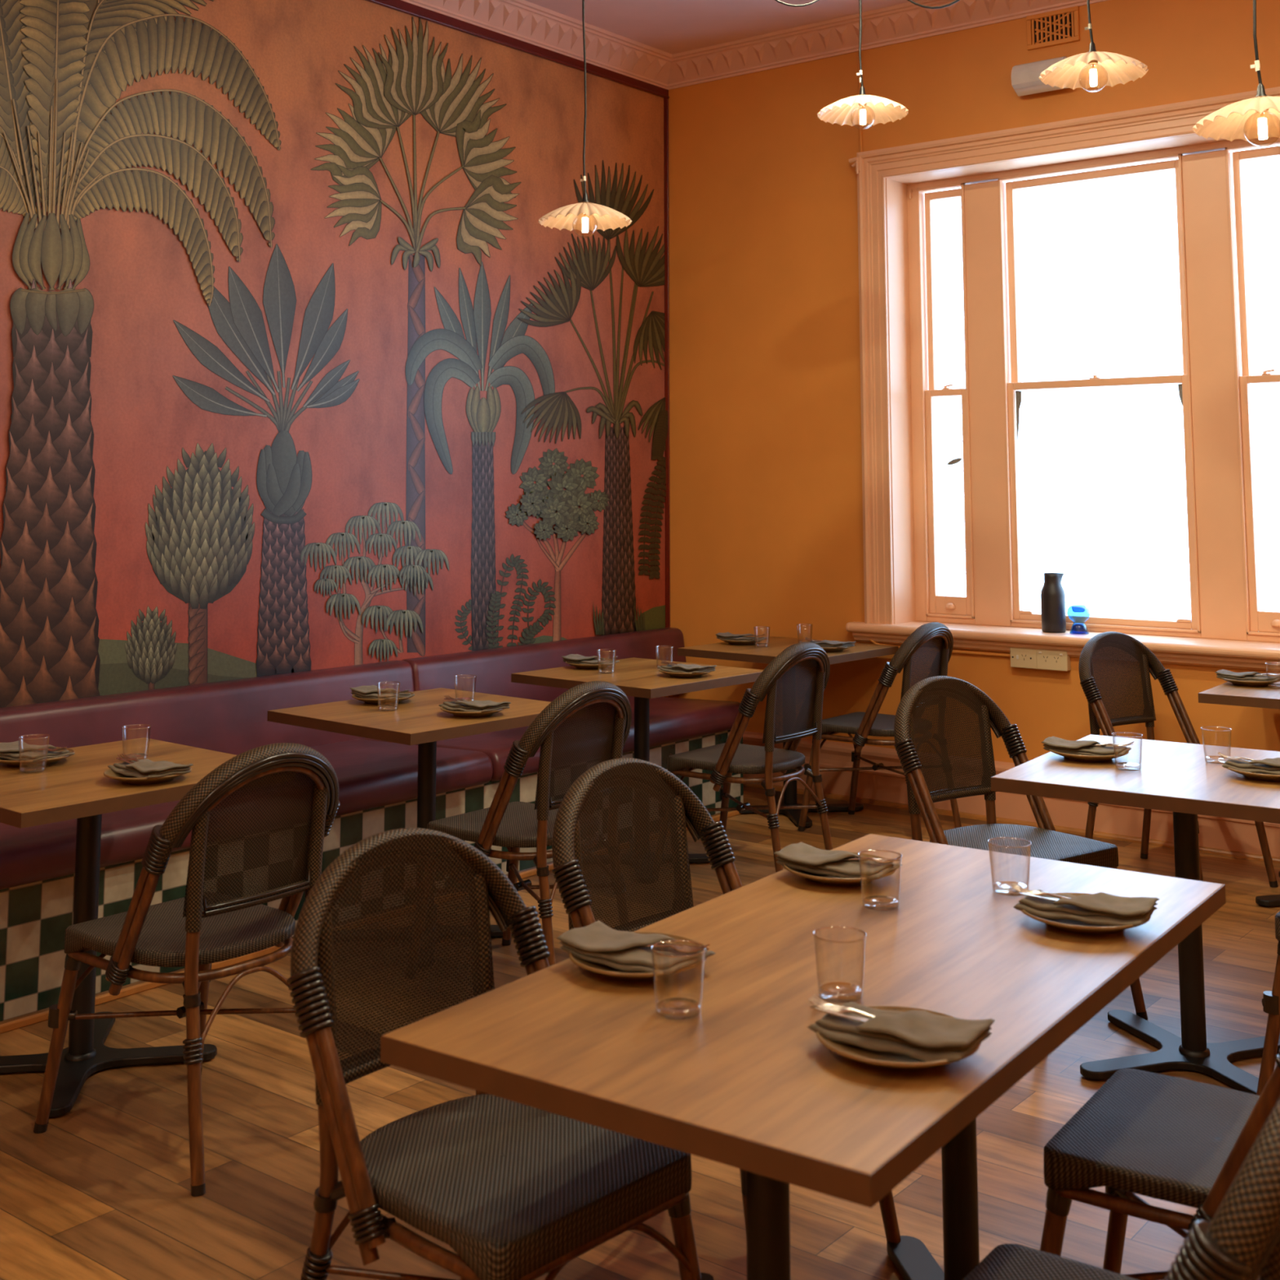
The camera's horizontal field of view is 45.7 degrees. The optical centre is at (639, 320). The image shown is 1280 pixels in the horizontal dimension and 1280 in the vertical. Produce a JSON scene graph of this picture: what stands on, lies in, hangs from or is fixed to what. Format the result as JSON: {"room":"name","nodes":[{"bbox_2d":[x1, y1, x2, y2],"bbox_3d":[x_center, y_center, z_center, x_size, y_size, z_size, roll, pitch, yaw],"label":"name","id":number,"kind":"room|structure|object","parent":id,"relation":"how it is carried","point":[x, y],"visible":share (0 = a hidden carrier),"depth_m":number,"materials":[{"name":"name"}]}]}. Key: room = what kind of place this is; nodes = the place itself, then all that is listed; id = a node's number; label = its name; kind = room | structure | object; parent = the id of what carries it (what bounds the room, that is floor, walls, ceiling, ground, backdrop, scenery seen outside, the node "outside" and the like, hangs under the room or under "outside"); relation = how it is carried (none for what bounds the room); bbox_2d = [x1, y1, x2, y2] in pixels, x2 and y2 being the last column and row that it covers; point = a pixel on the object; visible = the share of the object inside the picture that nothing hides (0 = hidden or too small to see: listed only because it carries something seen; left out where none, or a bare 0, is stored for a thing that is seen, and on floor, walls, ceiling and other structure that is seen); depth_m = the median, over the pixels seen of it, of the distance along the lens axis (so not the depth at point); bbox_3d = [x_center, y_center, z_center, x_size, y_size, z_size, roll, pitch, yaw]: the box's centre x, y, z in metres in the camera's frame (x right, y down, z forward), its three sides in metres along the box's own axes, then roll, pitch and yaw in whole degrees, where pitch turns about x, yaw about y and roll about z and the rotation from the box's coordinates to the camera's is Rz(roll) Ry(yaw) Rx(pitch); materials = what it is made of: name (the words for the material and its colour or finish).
{"room":"restaurant dining room","nodes":[
{"label":"restaurant dining room","id":0,"kind":"room"},
{"bbox_2d":[0,785,1279,1279],"bbox_3d":[0.105,1.859,2.653,7.000,0.120,9.100,-5,-8,38],"label":"floor","id":1,"kind":"structure","parent":0,"point":[104,1193],"depth_m":3.48,"materials":[{"name":"brown wood"}]},
{"bbox_2d":[0,737,296,1116],"bbox_3d":[-1.460,1.569,4.000,0.740,0.752,0.775,-5,-8,40],"label":"cafe table","id":2,"kind":"object","parent":1,"relation":"on","point":[76,786],"visible":0.77,"depth_m":3.95,"materials":[{"name":"brown wood"}]},
{"bbox_2d":[17,733,49,773],"bbox_3d":[-1.609,1.148,4.030,0.079,0.090,0.079,-5,-8,38],"label":"tumbler","id":3,"kind":"object","parent":2,"relation":"on","point":[34,766],"visible":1,"depth_m":4.03,"materials":[{"name":"clear glass"}]},
{"bbox_2d":[0,746,75,767],"bbox_3d":[-1.659,1.194,4.148,0.217,0.025,0.217,-4,-8,34],"label":"plate","id":4,"kind":"object","parent":2,"relation":"on","point":[50,761],"visible":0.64,"depth_m":4.08,"materials":[{"name":"ceramic"}]},
{"bbox_2d":[0,740,75,762],"bbox_3d":[-1.665,1.175,4.147,0.222,0.035,0.128,-4,-8,34],"label":"napkin","id":5,"kind":"object","parent":4,"relation":"on","point":[10,751],"visible":0.95,"depth_m":4.12,"materials":[{"name":"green fabric"}]},
{"bbox_2d":[121,724,151,759],"bbox_3d":[-1.392,1.166,4.195,0.079,0.090,0.079,-5,-8,38],"label":"tumbler","id":6,"kind":"object","parent":2,"relation":"on","point":[131,754],"visible":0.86,"depth_m":4.20,"materials":[{"name":"clear glass"}]},
{"bbox_2d":[103,762,191,784],"bbox_3d":[-1.265,1.167,3.905,0.217,0.025,0.217,-6,-8,42],"label":"plate","id":7,"kind":"object","parent":2,"relation":"on","point":[108,773],"visible":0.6,"depth_m":3.84,"materials":[{"name":"ceramic"}]},
{"bbox_2d":[107,759,192,778],"bbox_3d":[-1.260,1.149,3.909,0.222,0.034,0.126,-6,-8,42],"label":"napkin","id":8,"kind":"object","parent":7,"relation":"on","point":[144,768],"visible":0.98,"depth_m":3.87,"materials":[{"name":"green fabric"}]},
{"bbox_2d":[33,742,340,1196],"bbox_3d":[-1.048,1.444,3.600,0.604,0.917,0.512,-5,-8,38],"label":"bistro chair","id":9,"kind":"object","parent":1,"relation":"on","point":[194,931],"visible":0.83,"depth_m":3.47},
{"bbox_2d":[0,627,743,1033],"bbox_3d":[-1.788,1.662,4.884,0.898,0.758,7.396,-5,-8,38],"label":"bench","id":10,"kind":"object","parent":1,"relation":"on","point":[378,780],"visible":0.48,"depth_m":5.53,"materials":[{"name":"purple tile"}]},
{"bbox_2d":[0,660,414,755],"bbox_3d":[-1.878,1.497,5.399,0.144,0.318,2.858,-5,-8,38],"label":"cushion","id":11,"kind":"object","parent":10,"relation":"on","point":[230,716],"depth_m":5.68,"materials":[{"name":"red leather"}]},
{"bbox_2d":[0,738,493,889],"bbox_3d":[-1.676,1.605,4.955,0.802,0.117,2.636,-5,-8,38],"label":"seat cushion","id":12,"kind":"object","parent":10,"relation":"on","point":[375,776],"depth_m":5.18,"materials":[{"name":"red leather"}]},
{"bbox_2d":[402,627,686,702],"bbox_3d":[-0.391,1.700,7.269,0.144,0.318,1.935,-5,-8,38],"label":"cushion","id":13,"kind":"object","parent":10,"relation":"on","point":[493,668],"depth_m":7.03,"materials":[{"name":"red leather"}]},
{"bbox_2d":[364,695,740,781],"bbox_3d":[-0.330,1.788,6.647,0.802,0.117,1.700,-5,-8,38],"label":"seat cushion","id":14,"kind":"object","parent":10,"relation":"on","point":[674,722],"depth_m":6.61,"materials":[{"name":"red leather"}]},
{"bbox_2d":[266,688,582,967],"bbox_3d":[-0.721,1.690,5.121,0.740,0.752,0.775,-6,-8,41],"label":"cafe table","id":15,"kind":"object","parent":1,"relation":"on","point":[419,719],"visible":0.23,"depth_m":5.04,"materials":[{"name":"brown wood"}]},
{"bbox_2d":[351,692,413,704],"bbox_3d":[-0.898,1.320,5.315,0.217,0.025,0.217,-6,-8,42],"label":"plate","id":16,"kind":"object","parent":15,"relation":"on","point":[371,701],"visible":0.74,"depth_m":5.25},
{"bbox_2d":[349,684,414,700],"bbox_3d":[-0.904,1.302,5.316,0.222,0.034,0.126,-6,-8,42],"label":"napkin","id":17,"kind":"object","parent":16,"relation":"on","point":[362,691],"visible":0.94,"depth_m":5.30,"materials":[{"name":"green fabric"}]},
{"bbox_2d":[440,706,505,717],"bbox_3d":[-0.551,1.287,5.017,0.217,0.025,0.217,-5,-8,40],"label":"plate","id":18,"kind":"object","parent":15,"relation":"on","point":[457,713],"visible":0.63,"depth_m":4.94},
{"bbox_2d":[439,699,511,712],"bbox_3d":[-0.545,1.269,5.021,0.222,0.035,0.128,-5,-8,40],"label":"napkin","id":19,"kind":"object","parent":18,"relation":"on","point":[482,706],"visible":0.98,"depth_m":4.99,"materials":[{"name":"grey fabric"}]},
{"bbox_2d":[286,827,713,1279],"bbox_3d":[-0.228,1.311,2.383,0.604,0.917,0.512,-6,-8,42],"label":"bistro chair","id":20,"kind":"object","parent":1,"relation":"on","point":[517,1191],"visible":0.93,"depth_m":2.38,"materials":[{"name":"wicker"}]},
{"bbox_2d":[405,680,631,978],"bbox_3d":[-0.350,1.565,4.714,0.604,0.917,0.512,-5,-8,38],"label":"bistro chair","id":21,"kind":"object","parent":1,"relation":"on","point":[514,826],"visible":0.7,"depth_m":4.53,"materials":[{"name":"wicker"}]},
{"bbox_2d":[511,657,763,884],"bbox_3d":[0.007,1.799,6.129,0.740,0.752,0.755,-5,-8,41],"label":"cafe table","id":22,"kind":"object","parent":1,"relation":"on","point":[641,678],"visible":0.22,"depth_m":6.08,"materials":[{"name":"brown wood"}]},
{"bbox_2d":[565,658,616,669],"bbox_3d":[-0.202,1.429,6.323,0.217,0.025,0.217,-4,-8,35],"label":"plate","id":23,"kind":"object","parent":22,"relation":"on","point":[577,665],"visible":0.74,"depth_m":6.25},
{"bbox_2d":[561,653,618,665],"bbox_3d":[-0.207,1.411,6.324,0.222,0.034,0.132,-4,-8,35],"label":"napkin","id":24,"kind":"object","parent":23,"relation":"on","point":[571,658],"visible":0.98,"depth_m":6.30,"materials":[{"name":"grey fabric"}]},
{"bbox_2d":[658,668,710,677],"bbox_3d":[0.182,1.398,6.040,0.217,0.025,0.217,6,-9,-43],"label":"plate","id":25,"kind":"object","parent":22,"relation":"on","point":[670,673],"visible":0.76,"depth_m":5.96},
{"bbox_2d":[657,663,716,673],"bbox_3d":[0.188,1.381,6.043,0.126,0.034,0.222,6,-9,-43],"label":"napkin","id":26,"kind":"object","parent":25,"relation":"on","point":[679,668],"visible":0.97,"depth_m":6.01,"materials":[{"name":"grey fabric"}]},
{"bbox_2d":[551,757,901,1243],"bbox_3d":[0.146,1.385,3.065,0.604,0.917,0.512,-6,-8,41],"label":"bistro chair","id":27,"kind":"object","parent":1,"relation":"on","point":[683,807],"visible":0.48,"depth_m":3.25,"materials":[{"name":"wicker"}]},
{"bbox_2d":[652,642,832,879],"bbox_3d":[0.414,1.690,5.863,0.604,0.917,0.512,-5,-8,38],"label":"bistro chair","id":28,"kind":"object","parent":1,"relation":"on","point":[725,759],"visible":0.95,"depth_m":5.73,"materials":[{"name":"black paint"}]},
{"bbox_2d":[677,635,898,827],"bbox_3d":[0.697,1.903,7.083,0.745,0.752,0.735,-5,-8,40],"label":"cafe table","id":29,"kind":"object","parent":1,"relation":"on","point":[720,651],"visible":0.53,"depth_m":7.02,"materials":[{"name":"brown wood"}]},
{"bbox_2d":[719,635,764,644],"bbox_3d":[0.489,1.532,7.273,0.217,0.025,0.217,-5,-8,38],"label":"plate","id":30,"kind":"object","parent":29,"relation":"on","point":[730,642],"visible":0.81,"depth_m":7.20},
{"bbox_2d":[715,631,766,641],"bbox_3d":[0.483,1.514,7.272,0.222,0.035,0.128,-5,-8,38],"label":"napkin","id":31,"kind":"object","parent":30,"relation":"on","point":[726,636],"visible":0.96,"depth_m":7.25,"materials":[{"name":"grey fabric"}]},
{"bbox_2d":[822,646,851,652],"bbox_3d":[0.863,1.498,6.962,0.217,0.025,0.217,-6,-8,42],"label":"plate","id":32,"kind":"object","parent":29,"relation":"on","point":[826,649],"visible":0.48,"depth_m":6.88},
{"bbox_2d":[806,640,856,648],"bbox_3d":[0.868,1.480,6.965,0.222,0.034,0.132,-6,-8,42],"label":"napkin","id":33,"kind":"object","parent":32,"relation":"on","point":[824,643],"visible":0.87,"depth_m":6.92,"materials":[{"name":"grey fabric"}]},
{"bbox_2d":[380,833,1226,1279],"bbox_3d":[0.376,1.396,2.437,0.742,0.752,1.487,-4,-8,35],"label":"cafe table","id":34,"kind":"object","parent":1,"relation":"on","point":[744,1082],"visible":0.98,"depth_m":2.18,"materials":[{"name":"brown wood"}]},
{"bbox_2d":[568,931,706,981],"bbox_3d":[-0.003,0.998,2.374,0.217,0.025,0.217,-5,-8,36],"label":"plate","id":35,"kind":"object","parent":34,"relation":"on","point":[606,971],"visible":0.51,"depth_m":2.32,"materials":[{"name":"ceramic"}]},
{"bbox_2d":[555,920,715,975],"bbox_3d":[-0.009,0.980,2.373,0.222,0.035,0.128,-5,-8,36],"label":"napkin","id":36,"kind":"object","parent":35,"relation":"on","point":[597,942],"visible":0.98,"depth_m":2.35,"materials":[{"name":"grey fabric"}]},
{"bbox_2d":[635,943,710,953],"bbox_3d":[0.022,0.969,2.359,0.186,0.024,0.023,-4,-7,30],"label":"fork","id":37,"kind":"object","parent":36,"relation":"on","point":[682,948],"visible":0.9,"depth_m":2.33,"materials":[{"name":"metal"}]},
{"bbox_2d":[650,939,705,1019],"bbox_3d":[0.055,0.943,2.173,0.079,0.090,0.079,-5,-8,38],"label":"tumbler","id":38,"kind":"object","parent":34,"relation":"on","point":[668,1015],"visible":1,"depth_m":2.17,"materials":[{"name":"clear glass"}]},
{"bbox_2d":[813,925,866,1003],"bbox_3d":[0.295,0.951,2.241,0.079,0.090,0.079,-5,-8,38],"label":"tumbler","id":39,"kind":"object","parent":34,"relation":"on","point":[833,999],"visible":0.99,"depth_m":2.23,"materials":[{"name":"clear glass"}]},
{"bbox_2d":[783,851,896,886],"bbox_3d":[0.385,1.058,2.922,0.217,0.025,0.217,-4,-8,34],"label":"plate","id":40,"kind":"object","parent":34,"relation":"on","point":[829,880],"visible":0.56,"depth_m":2.86,"materials":[{"name":"ceramic"}]},
{"bbox_2d":[773,842,902,879],"bbox_3d":[0.380,1.039,2.922,0.222,0.034,0.132,-4,-8,34],"label":"napkin","id":41,"kind":"object","parent":40,"relation":"on","point":[801,855],"visible":0.96,"depth_m":2.90,"materials":[{"name":"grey fabric"}]},
{"bbox_2d":[840,856,900,863],"bbox_3d":[0.409,1.028,2.908,0.186,0.024,0.023,-3,-7,28],"label":"fork","id":42,"kind":"object","parent":41,"relation":"on","point":[873,859],"visible":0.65,"depth_m":2.88,"materials":[{"name":"metal"}]},
{"bbox_2d":[857,849,902,911],"bbox_3d":[0.431,1.003,2.720,0.079,0.090,0.079,-5,-8,38],"label":"tumbler","id":43,"kind":"object","parent":34,"relation":"on","point":[891,900],"visible":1,"depth_m":2.71,"materials":[{"name":"clear glass"}]},
{"bbox_2d":[815,1005,981,1070],"bbox_3d":[0.343,0.959,2.020,0.217,0.025,0.217,-4,-7,32],"label":"plate","id":44,"kind":"object","parent":34,"relation":"on","point":[887,1060],"visible":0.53,"depth_m":1.98,"materials":[{"name":"ceramic"}]},
{"bbox_2d":[807,1001,995,1062],"bbox_3d":[0.348,0.942,2.024,0.222,0.034,0.126,-4,-7,32],"label":"napkin","id":45,"kind":"object","parent":44,"relation":"on","point":[923,1036],"visible":0.93,"depth_m":2.00,"materials":[{"name":"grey fabric"}]},
{"bbox_2d":[809,1005,868,1022],"bbox_3d":[0.322,0.936,2.018,0.208,0.019,0.015,-4,-7,30],"label":"table knife","id":46,"kind":"object","parent":45,"relation":"on","point":[847,1015],"visible":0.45,"depth_m":2.04,"materials":[{"name":"metal"}]},
{"bbox_2d":[808,995,875,1017],"bbox_3d":[0.318,0.933,2.039,0.186,0.024,0.023,-3,-7,26],"label":"fork","id":47,"kind":"object","parent":45,"relation":"on","point":[818,1002],"visible":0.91,"depth_m":2.06,"materials":[{"name":"metal"}]},
{"bbox_2d":[987,836,1031,896],"bbox_3d":[0.687,1.013,2.818,0.079,0.090,0.079,-5,-8,38],"label":"tumbler","id":48,"kind":"object","parent":34,"relation":"on","point":[1000,884],"visible":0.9,"depth_m":2.81,"materials":[{"name":"clear glass"}]},
{"bbox_2d":[1021,892,1151,934],"bbox_3d":[0.764,1.023,2.611,0.217,0.025,0.217,-4,-7,30],"label":"plate","id":49,"kind":"object","parent":34,"relation":"on","point":[1065,925],"visible":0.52,"depth_m":2.55,"materials":[{"name":"ceramic"}]},
{"bbox_2d":[1013,889,1159,926],"bbox_3d":[0.770,1.006,2.616,0.222,0.035,0.128,-4,-7,30],"label":"napkin","id":50,"kind":"object","parent":49,"relation":"on","point":[1103,908],"visible":0.92,"depth_m":2.59,"materials":[{"name":"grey fabric"}]},
{"bbox_2d":[1012,890,1059,901],"bbox_3d":[0.743,1.000,2.608,0.208,0.019,0.015,-3,-7,28],"label":"table knife","id":51,"kind":"object","parent":50,"relation":"on","point":[1014,891],"visible":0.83,"depth_m":2.63,"materials":[{"name":"metal"}]},
{"bbox_2d":[1010,883,1070,898],"bbox_3d":[0.738,0.997,2.629,0.186,0.024,0.023,-3,-7,24],"label":"fork","id":52,"kind":"object","parent":50,"relation":"on","point":[1014,886],"visible":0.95,"depth_m":2.65,"materials":[{"name":"metal"}]},
{"bbox_2d":[797,622,961,841],"bbox_3d":[1.064,1.780,6.701,0.604,0.917,0.512,-5,-8,38],"label":"bistro chair","id":53,"kind":"object","parent":1,"relation":"on","point":[869,722],"visible":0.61,"depth_m":6.58,"materials":[{"name":"black paint"}]},
{"bbox_2d":[893,675,1147,1020],"bbox_3d":[1.080,1.535,4.455,0.512,0.917,0.604,4,-8,-35],"label":"bistro chair","id":54,"kind":"object","parent":1,"relation":"on","point":[1048,843],"visible":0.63,"depth_m":4.62,"materials":[{"name":"wicker"}]},
{"bbox_2d":[962,1097,1279,1279],"bbox_3d":[0.569,1.245,1.787,0.604,0.917,0.512,-5,-8,36],"label":"bistro chair","id":55,"kind":"object","parent":1,"relation":"on","point":[1242,1241],"visible":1,"depth_m":1.53,"materials":[{"name":"wicker"}]},
{"bbox_2d":[991,734,1279,1094],"bbox_3d":[1.452,1.567,4.018,0.760,0.752,0.820,-4,-7,34],"label":"cafe table","id":56,"kind":"object","parent":1,"relation":"on","point":[1175,777],"visible":0.88,"depth_m":3.96,"materials":[{"name":"brown wood"}]},
{"bbox_2d":[1048,745,1128,762],"bbox_3d":[1.239,1.196,4.203,0.217,0.025,0.217,-4,-7,30],"label":"plate","id":57,"kind":"object","parent":56,"relation":"on","point":[1089,758],"visible":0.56,"depth_m":4.13,"materials":[{"name":"ceramic"}]},
{"bbox_2d":[1041,736,1131,756],"bbox_3d":[1.235,1.178,4.203,0.222,0.034,0.132,-4,-7,30],"label":"napkin","id":58,"kind":"object","parent":57,"relation":"on","point":[1053,743],"visible":0.98,"depth_m":4.18,"materials":[{"name":"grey fabric"}]},
{"bbox_2d":[1111,732,1142,770],"bbox_3d":[1.298,1.146,4.041,0.079,0.090,0.079,-5,-8,38],"label":"tumbler","id":59,"kind":"object","parent":56,"relation":"on","point":[1131,764],"visible":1,"depth_m":4.04,"materials":[{"name":"clear glass"}]},
{"bbox_2d":[1200,725,1231,764],"bbox_3d":[1.572,1.156,4.140,0.079,0.090,0.079,-5,-8,38],"label":"tumbler","id":60,"kind":"object","parent":56,"relation":"on","point":[1202,728],"visible":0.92,"depth_m":4.14,"materials":[{"name":"clear glass"}]},
{"bbox_2d":[1226,767,1279,782],"bbox_3d":[1.627,1.166,3.926,0.217,0.025,0.217,-4,-7,30],"label":"plate","id":61,"kind":"object","parent":56,"relation":"on","point":[1258,776],"visible":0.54,"depth_m":3.86,"materials":[{"name":"ceramic"}]},
{"bbox_2d":[1222,757,1279,774],"bbox_3d":[1.633,1.148,3.931,0.222,0.035,0.128,-4,-7,30],"label":"napkin","id":62,"kind":"object","parent":61,"relation":"on","point":[1268,766],"visible":0.94,"depth_m":3.91,"materials":[{"name":"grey fabric"}]},
{"bbox_2d":[1040,1049,1279,1279],"bbox_3d":[0.941,1.313,2.415,0.604,0.917,0.512,-4,-8,34],"label":"bistro chair","id":63,"kind":"object","parent":1,"relation":"on","point":[1185,1142],"visible":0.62,"depth_m":2.38,"materials":[{"name":"wicker"}]},
{"bbox_2d":[1078,631,1278,887],"bbox_3d":[2.048,1.690,5.885,0.512,0.917,0.604,4,-7,-33],"label":"bistro chair","id":64,"kind":"object","parent":1,"relation":"on","point":[1100,718],"visible":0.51,"depth_m":6.10,"materials":[{"name":"black paint"}]},
{"bbox_2d":[1198,675,1279,906],"bbox_3d":[2.554,1.735,5.568,0.750,0.752,0.755,-5,-8,36],"label":"cafe table","id":65,"kind":"object","parent":1,"relation":"on","point":[1228,693],"visible":0.88,"depth_m":5.48,"materials":[{"name":"brown wood"}]},
{"bbox_2d":[1221,675,1279,686],"bbox_3d":[2.313,1.365,5.759,0.217,0.025,0.217,-4,-8,34],"label":"plate","id":66,"kind":"object","parent":65,"relation":"on","point":[1246,683],"visible":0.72,"depth_m":5.69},
{"bbox_2d":[1215,669,1279,682],"bbox_3d":[2.308,1.347,5.759,0.222,0.034,0.126,-4,-8,34],"label":"napkin","id":67,"kind":"object","parent":66,"relation":"on","point":[1224,673],"visible":0.98,"depth_m":5.74,"materials":[{"name":"green fabric"}]},
{"bbox_2d":[1256,911,1279,1095],"bbox_3d":[1.844,1.451,3.687,0.604,0.917,0.512,-5,-8,37],"label":"bistro chair","id":68,"kind":"object","parent":1,"relation":"on","point":[1271,1000],"visible":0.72,"depth_m":3.64,"materials":[{"name":"black paint"}]},
{"bbox_2d":[524,0,916,54],"bbox_3d":[0.101,-2.048,3.079,7.000,0.100,9.100,-5,-8,38],"label":"ceiling","id":69,"kind":"structure","parent":0,"point":[672,27],"depth_m":7.54,"materials":[{"name":"pink paint"}]},
{"bbox_2d":[537,0,631,238],"bbox_3d":[-0.206,-1.004,5.768,0.349,1.392,0.349,-5,-8,38],"label":"pendant lamp","id":70,"kind":"object","parent":69,"relation":"hanging from","point":[584,215],"visible":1,"depth_m":5.75,"materials":[{"name":"white ceramic"}]},
{"bbox_2d":[817,0,908,129],"bbox_3d":[0.864,-1.436,5.968,0.349,1.392,0.349,-5,-8,38],"label":"pendant lamp","id":71,"kind":"object","parent":69,"relation":"hanging from","point":[862,109],"visible":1,"depth_m":5.95,"materials":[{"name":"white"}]},
{"bbox_2d":[907,0,959,8],"bbox_3d":[1.081,-1.433,5.644,0.779,0.563,0.008,1,-6,-6],"label":"cable","id":72,"kind":"object","parent":69,"relation":"hanging from","point":[910,1],"visible":1,"depth_m":5.61,"materials":[{"name":"black rubber"}]},
{"bbox_2d":[1039,0,1148,92],"bbox_3d":[1.521,-1.461,5.168,0.349,1.392,0.349,-5,-8,38],"label":"pendant lamp","id":73,"kind":"object","parent":69,"relation":"hanging from","point":[1091,68],"visible":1,"depth_m":5.15,"materials":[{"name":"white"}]},
{"bbox_2d":[1192,0,1279,146],"bbox_3d":[1.662,-1.171,4.129,0.349,1.420,0.349,-5,-8,38],"label":"pendant lamp","id":74,"kind":"object","parent":69,"relation":"hanging from","point":[1258,117],"visible":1,"depth_m":4.12,"materials":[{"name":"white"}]},
{"bbox_2d":[668,0,1279,763],"bbox_3d":[2.833,0.271,6.298,6.600,3.820,0.300,-5,-8,38],"label":"wall","id":75,"kind":"structure","parent":0,"point":[766,450],"depth_m":7.67,"materials":[{"name":"paint"}]},
{"bbox_2d":[857,50,863,569],"bbox_3d":[1.098,0.042,7.499,0.037,2.820,0.017,-5,-8,38],"label":"cable conduit","id":76,"kind":"object","parent":75,"relation":"attached to","point":[860,134],"visible":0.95,"depth_m":7.60,"materials":[{"name":"paint"}]},
{"bbox_2d":[666,0,1108,89],"bbox_3d":[2.699,-1.579,6.310,6.628,0.139,0.158,-5,-8,38],"label":"trim","id":77,"kind":"structure","parent":75,"relation":"attached to","point":[908,21],"depth_m":7.62,"materials":[{"name":"pink paint"}]},
{"bbox_2d":[869,639,1010,657],"bbox_3d":[1.396,1.514,7.098,0.781,0.067,0.031,-5,-8,37],"label":"duct","id":78,"kind":"object","parent":75,"relation":"attached to","point":[992,654],"visible":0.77,"depth_m":6.98,"materials":[{"name":"paint"}]},
{"bbox_2d":[742,731,1279,863],"bbox_3d":[2.730,2.026,5.974,6.600,0.262,0.036,-5,-8,38],"label":"baseboard","id":79,"kind":"structure","parent":75,"relation":"attached to","point":[1215,832],"depth_m":6.78,"materials":[{"name":"pink wood"}]},
{"bbox_2d":[1009,647,1036,668],"bbox_3d":[1.729,1.510,6.820,0.126,0.090,0.047,-5,-8,38],"label":"power outlet","id":80,"kind":"object","parent":75,"relation":"attached to","point":[1026,658],"visible":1,"depth_m":6.80,"materials":[{"name":"beige plastic"}]},
{"bbox_2d":[1011,56,1068,96],"bbox_3d":[1.845,-1.121,6.956,0.260,0.145,0.134,-5,-8,38],"label":"wall speaker","id":81,"kind":"object","parent":75,"relation":"attached to","point":[1025,80],"visible":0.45,"depth_m":6.94,"materials":[{"name":"white plastic"}]},
{"bbox_2d":[1026,5,1079,50],"bbox_3d":[1.905,-1.350,7.008,0.252,0.162,0.018,-5,-8,38],"label":"air vent","id":82,"kind":"object","parent":75,"relation":"in","point":[1061,26],"visible":1,"depth_m":7.00,"materials":[{"name":"paint"}]},
{"bbox_2d":[1031,11,1074,44],"bbox_3d":[1.905,-1.350,7.008,0.201,0.123,0.009,-5,-8,38],"label":"grille","id":83,"kind":"object","parent":82,"relation":"attached to","point":[1050,27],"depth_m":7.00,"materials":[{"name":"paint"}]},
{"bbox_2d":[1036,648,1071,671],"bbox_3d":[1.834,1.501,6.737,0.142,0.090,0.047,-5,-8,38],"label":"power outlet","id":84,"kind":"object","parent":75,"relation":"attached to","point":[1049,660],"visible":1,"depth_m":6.72,"materials":[{"name":"beige plastic"}]},
{"bbox_2d":[845,86,1279,671],"bbox_3d":[2.030,0.294,6.880,2.350,2.403,0.383,-5,-8,38],"label":"window","id":85,"kind":"structure","parent":75,"relation":"in","point":[1227,627],"depth_m":7.19,"materials":[{"name":"pink paint"}]},
{"bbox_2d":[848,156,860,173],"bbox_3d":[1.066,-0.771,7.548,0.056,0.088,0.030,-5,-8,38],"label":"bracket","id":86,"kind":"object","parent":85,"relation":"attached to","point":[857,159],"visible":1,"depth_m":7.54,"materials":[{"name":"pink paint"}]},
{"bbox_2d":[946,457,961,465],"bbox_3d":[1.531,0.684,7.395,0.080,0.034,0.001,-5,-8,38],"label":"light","id":87,"kind":"object","parent":85,"relation":"attached to","point":[956,460],"depth_m":7.39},
{"bbox_2d":[1040,573,1066,632],"bbox_3d":[1.868,1.272,6.867,0.107,0.262,0.107,-5,-8,38],"label":"carafe","id":88,"kind":"object","parent":85,"relation":"on","point":[1053,612],"visible":1,"depth_m":6.83,"materials":[{"name":"ceramic"}]},
{"bbox_2d":[1066,604,1090,634],"bbox_3d":[1.960,1.333,6.781,0.101,0.123,0.101,-5,-8,38],"label":"glass vase","id":89,"kind":"object","parent":85,"relation":"on","point":[1077,628],"visible":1,"depth_m":6.76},
{"bbox_3d":[-2.564,0.132,4.963,0.200,3.820,9.100,-5,-8,38],"label":"wall","id":90,"kind":"structure","parent":0,"visible":0},
{"bbox_2d":[0,0,667,707],"bbox_3d":[-2.417,-0.122,5.003,0.015,2.934,8.880,-5,-8,38],"label":"wall mural","id":91,"kind":"object","parent":90,"relation":"attached to","point":[300,368],"visible":1,"depth_m":6.30},
{"bbox_2d":[365,0,669,98],"bbox_3d":[-2.510,-1.615,5.045,0.021,0.051,8.599,-5,-8,38],"label":"trim","id":92,"kind":"structure","parent":90,"relation":"attached to","point":[401,6],"depth_m":7.44,"materials":[{"name":"paint"}]},
{"bbox_2d":[401,0,672,88],"bbox_3d":[-2.465,-1.715,5.003,0.158,0.139,8.628,-5,-8,38],"label":"trim","id":93,"kind":"structure","parent":90,"relation":"attached to","point":[523,20],"depth_m":7.60,"materials":[{"name":"pink paint"}]},
{"bbox_2d":[663,97,670,627],"bbox_3d":[0.147,0.203,8.230,0.014,2.900,0.030,-5,-8,38],"label":"trim","id":94,"kind":"structure","parent":90,"relation":"attached to","point":[665,100],"depth_m":8.23,"materials":[{"name":"paint"}]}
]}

